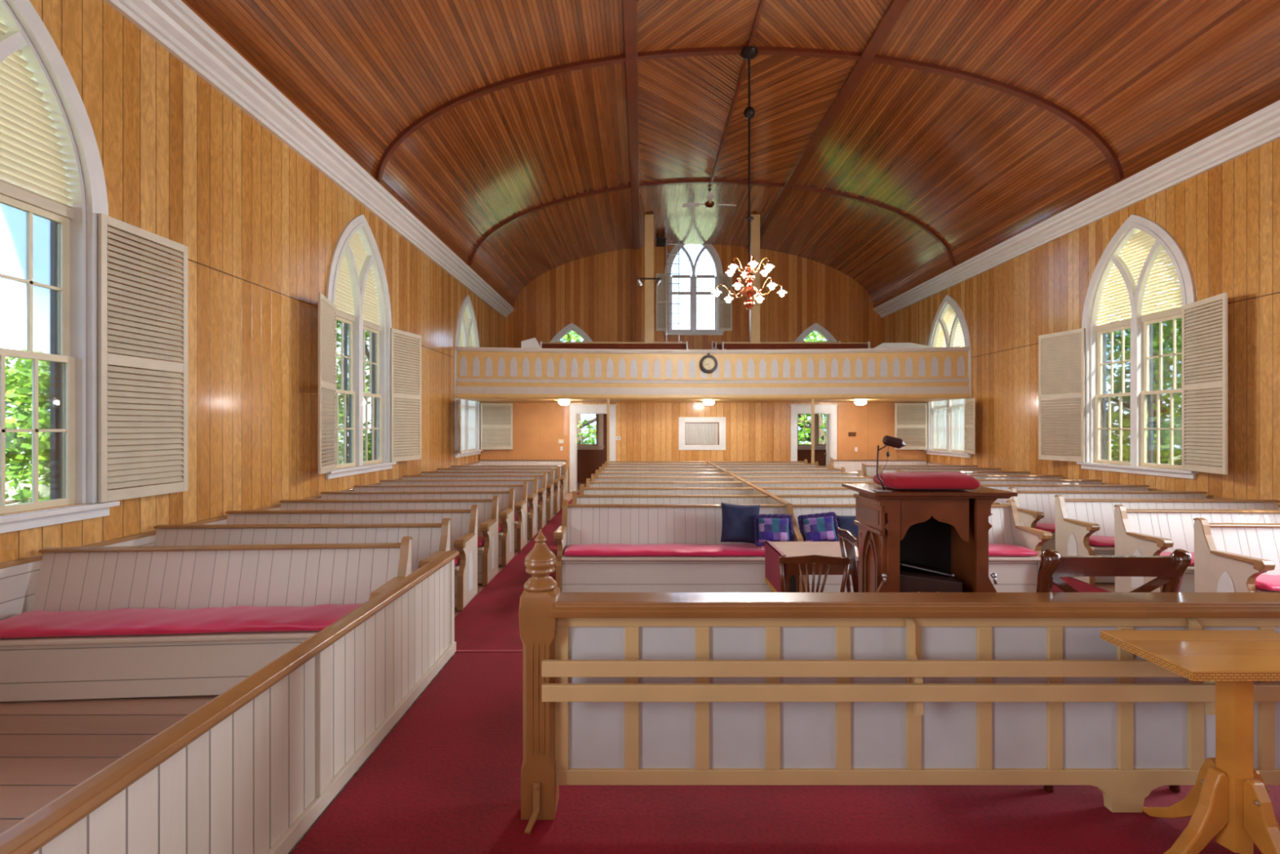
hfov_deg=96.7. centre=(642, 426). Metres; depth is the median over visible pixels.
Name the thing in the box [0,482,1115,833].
floor
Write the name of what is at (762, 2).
trim
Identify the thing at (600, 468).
pew
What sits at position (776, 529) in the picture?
pillow
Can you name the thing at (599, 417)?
window
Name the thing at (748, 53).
chandelier
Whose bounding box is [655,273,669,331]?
shutter
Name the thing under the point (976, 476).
pew
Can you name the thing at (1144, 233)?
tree
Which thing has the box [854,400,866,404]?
ceiling light
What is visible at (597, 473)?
pew
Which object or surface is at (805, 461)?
pew
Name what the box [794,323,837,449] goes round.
window
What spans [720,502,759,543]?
pillow
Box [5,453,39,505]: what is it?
ground
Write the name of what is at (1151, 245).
tree
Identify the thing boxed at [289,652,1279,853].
carpet
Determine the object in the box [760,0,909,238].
ceiling beam
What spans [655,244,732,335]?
window
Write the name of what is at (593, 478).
pew
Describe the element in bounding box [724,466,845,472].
pew
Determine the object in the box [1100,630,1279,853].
pedestal table
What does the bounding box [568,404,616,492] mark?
door frame
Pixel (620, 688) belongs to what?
railing
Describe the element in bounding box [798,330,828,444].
tree
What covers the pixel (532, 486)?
pew
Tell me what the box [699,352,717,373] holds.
wall clock
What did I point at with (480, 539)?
seat cushion
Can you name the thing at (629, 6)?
trim
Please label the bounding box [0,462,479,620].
wainscoting
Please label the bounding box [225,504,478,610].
pew
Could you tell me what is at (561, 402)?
ceiling light
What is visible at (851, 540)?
chair
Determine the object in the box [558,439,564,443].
thermostat
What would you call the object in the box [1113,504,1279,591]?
pew
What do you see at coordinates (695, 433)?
curtain
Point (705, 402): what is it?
ceiling light
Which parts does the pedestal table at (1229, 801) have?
leg, leg, leg, leg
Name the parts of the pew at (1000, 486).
cap rail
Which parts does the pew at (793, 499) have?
cap rail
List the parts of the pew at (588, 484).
edge trim, cap rail, backrest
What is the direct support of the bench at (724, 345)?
on the gallery
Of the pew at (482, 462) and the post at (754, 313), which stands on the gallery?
the post at (754, 313)
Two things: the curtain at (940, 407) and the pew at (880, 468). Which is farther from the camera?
the curtain at (940, 407)
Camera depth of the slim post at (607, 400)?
13.53 m
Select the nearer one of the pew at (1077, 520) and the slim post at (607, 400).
the pew at (1077, 520)
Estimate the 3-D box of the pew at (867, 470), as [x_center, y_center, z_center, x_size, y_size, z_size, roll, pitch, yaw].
[6.226,1.278,12.567,2.566,0.927,0.628,0,0,2]
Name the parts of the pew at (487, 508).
cap rail, backrest, panel, seat, armrest, edge trim, panel, inset panel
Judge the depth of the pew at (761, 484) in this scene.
8.98 m
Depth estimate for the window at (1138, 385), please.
8.74 m
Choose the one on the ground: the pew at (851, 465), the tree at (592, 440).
the tree at (592, 440)
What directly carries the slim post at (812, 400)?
on the floor
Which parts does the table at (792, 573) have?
leg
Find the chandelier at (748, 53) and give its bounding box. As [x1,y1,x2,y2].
[711,46,786,309]
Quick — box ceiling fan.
[682,187,736,208]
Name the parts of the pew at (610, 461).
cap rail, backrest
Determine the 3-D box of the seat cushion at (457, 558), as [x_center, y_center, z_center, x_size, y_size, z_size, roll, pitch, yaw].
[-3.009,1.296,5.585,2.440,0.073,0.408,0,0,-2]
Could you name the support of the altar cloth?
on the table at (792, 573)
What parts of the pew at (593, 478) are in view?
edge trim, cap rail, backrest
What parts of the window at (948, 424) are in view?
sill, casing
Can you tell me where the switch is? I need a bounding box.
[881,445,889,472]
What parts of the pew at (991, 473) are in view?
cap rail, backrest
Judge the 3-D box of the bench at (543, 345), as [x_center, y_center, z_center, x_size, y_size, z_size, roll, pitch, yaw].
[-0.725,-1.736,14.370,3.760,0.880,0.500,0,0,0]
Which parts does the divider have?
panel, edge trim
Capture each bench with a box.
[540,341,688,349]
[553,341,681,342]
[711,341,840,349]
[715,342,850,349]
[721,341,870,349]
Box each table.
[770,541,858,591]
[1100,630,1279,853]
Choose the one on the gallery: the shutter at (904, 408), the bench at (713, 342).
the bench at (713, 342)
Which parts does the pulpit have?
frieze panel, arch moulding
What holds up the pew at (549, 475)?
on the floor
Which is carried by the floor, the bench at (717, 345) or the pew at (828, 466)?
the pew at (828, 466)
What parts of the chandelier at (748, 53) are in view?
lamp shade, arm, lamp shade, lamp shade, lamp shade, arm, rod, lamp shade, arm, arm, lamp shade, lamp shade, lamp shade, bulb, lamp shade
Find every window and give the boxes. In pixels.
[0,0,187,533]
[318,214,421,479]
[453,294,512,457]
[550,323,604,449]
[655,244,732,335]
[678,417,725,449]
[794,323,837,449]
[894,294,974,457]
[1038,214,1227,479]
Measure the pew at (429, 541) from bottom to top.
0.927 m
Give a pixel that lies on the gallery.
(484, 374)
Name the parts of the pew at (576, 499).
edge trim, backrest, cap rail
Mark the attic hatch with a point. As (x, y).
(660, 242)
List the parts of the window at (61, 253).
pane, sash, louvre rail, sash, pane, casing, sill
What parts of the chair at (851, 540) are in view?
leg, crest rail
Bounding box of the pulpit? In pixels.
[841,483,1017,591]
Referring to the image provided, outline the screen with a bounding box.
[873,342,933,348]
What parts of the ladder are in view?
rail, rail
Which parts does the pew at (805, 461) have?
cap rail, backrest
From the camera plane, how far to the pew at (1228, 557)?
5.03 m
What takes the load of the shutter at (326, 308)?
attached to the window at (356, 357)
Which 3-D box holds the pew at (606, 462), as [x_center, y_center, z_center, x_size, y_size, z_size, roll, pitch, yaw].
[0.342,1.278,13.146,2.486,0.927,0.628,0,0,0]
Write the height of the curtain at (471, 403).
2.110 m
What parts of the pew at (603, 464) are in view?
cap rail, backrest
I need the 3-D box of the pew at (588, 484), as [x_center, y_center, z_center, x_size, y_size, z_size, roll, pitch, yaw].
[0.342,1.278,8.721,2.486,0.927,0.628,0,0,0]
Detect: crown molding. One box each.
[103,0,514,318]
[873,100,1279,318]
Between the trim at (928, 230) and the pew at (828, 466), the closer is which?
the pew at (828, 466)
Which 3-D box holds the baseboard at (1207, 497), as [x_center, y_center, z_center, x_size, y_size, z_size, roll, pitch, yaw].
[7.582,1.333,5.600,0.034,0.825,19.180,0,0,0]
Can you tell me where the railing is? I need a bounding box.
[518,528,1279,834]
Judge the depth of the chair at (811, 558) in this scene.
3.88 m
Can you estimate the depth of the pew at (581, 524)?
5.88 m
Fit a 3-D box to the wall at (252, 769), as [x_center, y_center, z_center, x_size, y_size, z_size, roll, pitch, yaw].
[-1.154,1.252,1.825,0.092,1.006,3.250,0,0,0]
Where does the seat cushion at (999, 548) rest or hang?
on the pew at (1014, 573)
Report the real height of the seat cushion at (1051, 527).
0.076 m
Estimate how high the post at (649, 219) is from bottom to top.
4.215 m
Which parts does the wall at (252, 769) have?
joint post, trim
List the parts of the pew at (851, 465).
edge trim, cap rail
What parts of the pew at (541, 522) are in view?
cap rail, backrest, panel, armrest, panel, edge trim, inset panel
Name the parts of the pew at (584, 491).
edge trim, backrest, cap rail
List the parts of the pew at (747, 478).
cap rail, backrest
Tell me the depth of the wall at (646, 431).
15.20 m
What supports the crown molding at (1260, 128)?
attached to the wall at (1224, 219)
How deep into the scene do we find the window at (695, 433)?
15.17 m
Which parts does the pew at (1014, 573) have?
cap rail, backrest, panel, seat, panel, edge trim, armrest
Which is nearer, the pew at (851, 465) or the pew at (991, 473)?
the pew at (991, 473)
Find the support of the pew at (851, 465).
on the floor
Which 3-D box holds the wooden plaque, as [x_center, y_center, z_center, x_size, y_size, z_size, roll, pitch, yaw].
[5.595,0.192,15.171,0.200,0.110,0.025,0,0,0]
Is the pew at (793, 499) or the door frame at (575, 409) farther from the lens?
the door frame at (575, 409)
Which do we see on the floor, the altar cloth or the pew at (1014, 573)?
the pew at (1014, 573)
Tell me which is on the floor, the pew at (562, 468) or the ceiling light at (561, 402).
the pew at (562, 468)
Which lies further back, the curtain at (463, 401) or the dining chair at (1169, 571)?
the curtain at (463, 401)
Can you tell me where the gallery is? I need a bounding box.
[455,346,969,402]
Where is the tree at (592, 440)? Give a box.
[560,330,595,444]
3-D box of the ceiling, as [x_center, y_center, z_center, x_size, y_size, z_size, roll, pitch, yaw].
[1.625,-4.749,7.010,11.400,2.070,22.020,0,0,0]
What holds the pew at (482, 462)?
on the floor
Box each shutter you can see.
[97,213,187,502]
[318,292,336,474]
[390,328,421,462]
[458,398,461,453]
[480,403,512,449]
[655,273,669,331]
[718,273,732,331]
[894,403,927,449]
[964,398,974,453]
[1038,328,1084,462]
[1182,292,1227,474]
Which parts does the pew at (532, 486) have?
cap rail, backrest, panel, armrest, edge trim, panel, inset panel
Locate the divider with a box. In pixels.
[705,460,806,591]
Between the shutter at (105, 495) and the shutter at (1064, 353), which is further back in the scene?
the shutter at (1064, 353)
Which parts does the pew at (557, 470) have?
cap rail, backrest, armrest, panel, edge trim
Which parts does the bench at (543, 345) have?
cap rail, backrest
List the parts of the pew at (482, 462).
cap rail, backrest, panel, edge trim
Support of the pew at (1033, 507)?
on the floor
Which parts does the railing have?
newel post, panel, panel, panel, panel, shelf rail, panel, shelf rail, cap rail, frame, panel, panel, panel, panel, panel, panel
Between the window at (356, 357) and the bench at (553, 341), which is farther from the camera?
the bench at (553, 341)
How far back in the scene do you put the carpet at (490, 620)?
5.51 m
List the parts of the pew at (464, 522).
cap rail, backrest, panel, seat, armrest, edge trim, panel, inset panel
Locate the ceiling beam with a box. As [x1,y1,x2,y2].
[374,46,1124,182]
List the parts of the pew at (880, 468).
edge trim, backrest, cap rail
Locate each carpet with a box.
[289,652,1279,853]
[454,492,1110,653]
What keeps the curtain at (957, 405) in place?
hanging from the window at (948, 424)
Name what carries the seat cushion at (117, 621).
on the pew at (179, 577)
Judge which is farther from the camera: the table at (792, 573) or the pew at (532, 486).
the pew at (532, 486)
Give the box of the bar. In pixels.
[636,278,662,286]
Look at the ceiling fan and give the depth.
13.73 m
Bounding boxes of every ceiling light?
[558,400,569,404]
[703,400,714,404]
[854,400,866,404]
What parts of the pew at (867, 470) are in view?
edge trim, cap rail, backrest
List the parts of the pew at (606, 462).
cap rail, backrest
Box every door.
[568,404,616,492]
[790,404,837,466]
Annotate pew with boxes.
[0,536,412,701]
[153,517,451,573]
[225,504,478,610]
[279,494,498,585]
[320,487,515,566]
[353,481,527,551]
[380,476,537,539]
[402,472,546,528]
[421,468,554,520]
[436,466,560,514]
[450,462,565,507]
[478,457,568,493]
[553,499,785,591]
[572,490,768,504]
[579,484,754,494]
[586,478,742,487]
[591,473,733,481]
[595,470,726,476]
[599,466,719,472]
[602,463,714,471]
[604,461,709,466]
[609,461,705,463]
[710,459,807,463]
[714,461,818,466]
[719,463,831,471]
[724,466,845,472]
[732,470,862,476]
[739,476,873,481]
[749,481,875,487]
[760,487,858,494]
[774,494,855,504]
[792,499,1052,591]
[830,457,927,472]
[861,462,977,476]
[878,465,1001,473]
[895,468,1030,475]
[967,474,1062,481]
[977,479,1102,484]
[980,484,1149,504]
[1008,487,1207,553]
[1053,494,1279,584]
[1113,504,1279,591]
[1193,517,1279,591]
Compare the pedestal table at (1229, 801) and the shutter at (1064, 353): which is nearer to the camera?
the pedestal table at (1229, 801)
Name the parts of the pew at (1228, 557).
inset panel, armrest, cap rail, backrest, seat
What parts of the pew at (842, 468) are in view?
cap rail, backrest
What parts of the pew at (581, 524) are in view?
armrest, edge trim, panel, seat, panel, backrest, cap rail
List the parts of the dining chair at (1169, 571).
leg, crest rail, leg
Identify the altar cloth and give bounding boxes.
[764,540,786,591]
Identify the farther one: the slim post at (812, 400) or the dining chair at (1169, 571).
the slim post at (812, 400)
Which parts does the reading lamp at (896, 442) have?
plate, lamp shade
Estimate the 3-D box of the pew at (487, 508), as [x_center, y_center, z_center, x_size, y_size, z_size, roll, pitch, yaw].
[-2.979,1.278,6.486,2.566,0.927,0.628,0,0,-2]
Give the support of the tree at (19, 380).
on the ground
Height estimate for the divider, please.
0.894 m
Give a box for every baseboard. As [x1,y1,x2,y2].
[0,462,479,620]
[926,461,1279,509]
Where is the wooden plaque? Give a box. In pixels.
[848,431,856,435]
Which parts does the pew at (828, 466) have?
cap rail, backrest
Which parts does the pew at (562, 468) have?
cap rail, backrest, armrest, edge trim, panel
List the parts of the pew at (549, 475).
cap rail, backrest, armrest, panel, edge trim, inset panel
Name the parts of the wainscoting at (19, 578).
chair rail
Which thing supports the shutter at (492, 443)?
attached to the window at (467, 412)
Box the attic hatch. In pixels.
[656,237,666,246]
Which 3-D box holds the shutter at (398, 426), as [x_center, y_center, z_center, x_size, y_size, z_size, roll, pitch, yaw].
[-4.182,-0.544,10.084,0.028,2.280,0.830,0,0,13]
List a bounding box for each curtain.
[458,398,465,450]
[468,400,475,448]
[685,422,718,444]
[933,400,946,449]
[951,398,964,450]
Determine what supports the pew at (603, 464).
on the floor
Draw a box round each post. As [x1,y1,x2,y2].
[606,399,609,463]
[644,214,653,342]
[749,214,759,342]
[811,399,814,463]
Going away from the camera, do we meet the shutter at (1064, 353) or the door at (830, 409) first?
the shutter at (1064, 353)
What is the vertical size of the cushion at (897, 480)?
0.077 m
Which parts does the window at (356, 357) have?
pane, sash, sash, pane, louvre rail, casing, sill, pane, pane, sash, sash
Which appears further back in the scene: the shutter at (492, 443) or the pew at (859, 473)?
the shutter at (492, 443)
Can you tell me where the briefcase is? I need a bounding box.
[899,560,962,591]
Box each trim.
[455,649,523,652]
[468,179,955,266]
[622,0,639,249]
[711,0,765,181]
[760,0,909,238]
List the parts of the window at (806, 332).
sash, storm frame, sill, casing, sash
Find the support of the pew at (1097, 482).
on the floor
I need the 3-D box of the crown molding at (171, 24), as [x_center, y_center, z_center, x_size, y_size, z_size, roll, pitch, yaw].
[-4.199,-3.594,7.000,0.300,0.300,21.980,0,0,0]
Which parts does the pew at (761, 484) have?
backrest, cap rail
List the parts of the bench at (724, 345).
cap rail, backrest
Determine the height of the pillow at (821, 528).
0.360 m
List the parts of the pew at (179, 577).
panel, seat, backrest, cap rail, armrest, edge trim, panel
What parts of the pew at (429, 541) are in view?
cap rail, armrest, edge trim, panel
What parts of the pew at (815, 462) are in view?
cap rail, backrest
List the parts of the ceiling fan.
blade, motor, blade, blade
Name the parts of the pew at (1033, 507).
panel, edge trim, armrest, panel, backrest, cap rail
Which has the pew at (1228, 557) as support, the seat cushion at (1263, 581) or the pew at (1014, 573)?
the seat cushion at (1263, 581)
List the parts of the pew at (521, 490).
cap rail, backrest, panel, armrest, edge trim, panel, inset panel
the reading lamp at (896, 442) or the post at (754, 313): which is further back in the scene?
the post at (754, 313)
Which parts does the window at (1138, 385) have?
sash, sash, pane, pane, sill, louvre rail, casing, sash, sash, pane, pane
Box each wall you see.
[0,0,505,563]
[0,550,459,853]
[480,402,926,492]
[505,244,882,482]
[882,137,1279,504]
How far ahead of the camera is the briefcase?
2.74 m
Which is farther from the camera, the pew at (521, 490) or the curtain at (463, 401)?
the curtain at (463, 401)
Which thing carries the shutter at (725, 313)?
attached to the window at (723, 314)
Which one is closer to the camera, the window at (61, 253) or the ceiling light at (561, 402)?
the window at (61, 253)
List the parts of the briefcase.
case lid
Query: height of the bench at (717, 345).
0.880 m
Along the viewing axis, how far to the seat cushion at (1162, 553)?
5.63 m
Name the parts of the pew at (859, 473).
cap rail, backrest, edge trim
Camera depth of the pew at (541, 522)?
10.15 m
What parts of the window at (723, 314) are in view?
sash, sill, sash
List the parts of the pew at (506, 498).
cap rail, backrest, panel, seat, armrest, edge trim, panel, inset panel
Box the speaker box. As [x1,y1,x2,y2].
[521,337,540,348]
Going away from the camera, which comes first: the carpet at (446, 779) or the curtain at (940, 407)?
the carpet at (446, 779)
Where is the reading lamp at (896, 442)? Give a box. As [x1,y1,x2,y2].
[872,435,906,492]
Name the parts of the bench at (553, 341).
cap rail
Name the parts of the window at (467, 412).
casing, sill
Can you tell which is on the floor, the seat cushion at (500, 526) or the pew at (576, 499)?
the pew at (576, 499)
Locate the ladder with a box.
[666,240,679,342]
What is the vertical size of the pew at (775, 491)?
0.927 m
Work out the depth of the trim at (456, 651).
3.43 m
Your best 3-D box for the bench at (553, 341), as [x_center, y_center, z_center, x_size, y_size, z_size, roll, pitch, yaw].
[-0.725,-2.076,16.520,3.760,0.880,0.500,0,0,0]
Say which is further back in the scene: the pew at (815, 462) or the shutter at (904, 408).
the shutter at (904, 408)
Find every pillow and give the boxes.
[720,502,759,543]
[753,514,794,546]
[797,511,839,541]
[834,515,858,538]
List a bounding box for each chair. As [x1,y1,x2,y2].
[778,554,850,591]
[836,527,858,591]
[1036,548,1191,792]
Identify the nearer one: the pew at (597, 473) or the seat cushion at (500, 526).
the seat cushion at (500, 526)
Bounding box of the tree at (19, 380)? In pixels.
[5,348,41,504]
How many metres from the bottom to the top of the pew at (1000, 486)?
0.927 m
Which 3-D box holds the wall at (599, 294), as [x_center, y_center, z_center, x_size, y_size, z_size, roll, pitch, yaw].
[1.625,-2.544,18.125,11.950,8.600,0.250,0,0,0]
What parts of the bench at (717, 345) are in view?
backrest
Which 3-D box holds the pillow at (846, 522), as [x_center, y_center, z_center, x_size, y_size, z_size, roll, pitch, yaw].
[2.270,1.091,6.090,0.461,0.282,0.198,0,0,-1]
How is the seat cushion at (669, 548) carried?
on the pew at (581, 524)
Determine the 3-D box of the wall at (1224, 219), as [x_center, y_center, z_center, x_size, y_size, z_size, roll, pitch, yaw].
[7.725,-0.994,7.000,0.250,5.500,22.000,0,0,0]
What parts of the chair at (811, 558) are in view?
leg, crest rail, leg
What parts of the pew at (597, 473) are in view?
edge trim, cap rail, backrest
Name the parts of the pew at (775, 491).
cap rail, backrest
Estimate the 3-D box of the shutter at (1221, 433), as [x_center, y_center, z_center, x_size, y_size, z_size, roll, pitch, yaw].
[7.418,-0.544,7.519,0.028,2.280,0.830,0,0,15]
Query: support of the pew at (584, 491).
on the floor
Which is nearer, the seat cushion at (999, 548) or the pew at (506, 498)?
the seat cushion at (999, 548)
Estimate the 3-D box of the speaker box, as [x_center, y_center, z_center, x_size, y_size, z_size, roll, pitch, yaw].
[-2.725,-1.571,13.920,0.450,1.205,0.140,0,0,0]
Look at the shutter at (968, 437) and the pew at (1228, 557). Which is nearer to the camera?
the pew at (1228, 557)
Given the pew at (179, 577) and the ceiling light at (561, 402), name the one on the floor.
the pew at (179, 577)
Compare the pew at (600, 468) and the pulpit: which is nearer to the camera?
the pulpit
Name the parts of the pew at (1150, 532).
inset panel, panel, edge trim, armrest, panel, seat, cap rail, backrest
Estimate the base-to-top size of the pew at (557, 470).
0.927 m
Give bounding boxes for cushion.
[0,603,362,638]
[454,554,459,564]
[477,536,484,546]
[497,524,502,531]
[564,542,764,555]
[872,471,980,489]
[988,542,1038,555]
[1035,523,1055,532]
[1088,535,1115,546]
[1159,551,1194,564]
[1254,573,1279,591]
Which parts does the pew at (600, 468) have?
cap rail, backrest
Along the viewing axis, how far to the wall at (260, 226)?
5.99 m
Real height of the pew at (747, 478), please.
0.927 m
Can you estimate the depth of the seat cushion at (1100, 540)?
6.38 m
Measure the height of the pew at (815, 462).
0.927 m
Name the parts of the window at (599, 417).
sash, sill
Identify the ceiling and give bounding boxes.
[181,0,1279,308]
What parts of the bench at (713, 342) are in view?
cap rail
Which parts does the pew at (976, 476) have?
cap rail, backrest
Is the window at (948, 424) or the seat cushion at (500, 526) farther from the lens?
the window at (948, 424)
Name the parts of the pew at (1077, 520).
inset panel, panel, edge trim, armrest, seat, panel, backrest, cap rail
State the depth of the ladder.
17.18 m
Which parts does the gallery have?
lancet panel, lancet panel, lancet panel, lancet panel, lancet panel, lancet panel, lancet panel, lancet panel, lancet panel, lancet panel, lancet panel, lancet panel, lancet panel, lancet panel, lancet panel, lancet panel, lancet panel, lancet panel, lancet panel, lancet panel, lancet panel, parapet panel, moulding, moulding, moulding, lancet panel, lancet panel, lancet panel, lancet panel, lancet panel, lancet panel, lancet panel, lancet panel, lancet panel, lancet panel, lancet panel, lancet panel, lancet panel, lancet panel, lancet panel, lancet panel, lancet panel, lancet panel, lancet panel, lancet panel, lancet panel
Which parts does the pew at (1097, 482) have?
cap rail, backrest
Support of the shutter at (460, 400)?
attached to the window at (467, 412)
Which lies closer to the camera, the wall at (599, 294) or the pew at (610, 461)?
the pew at (610, 461)

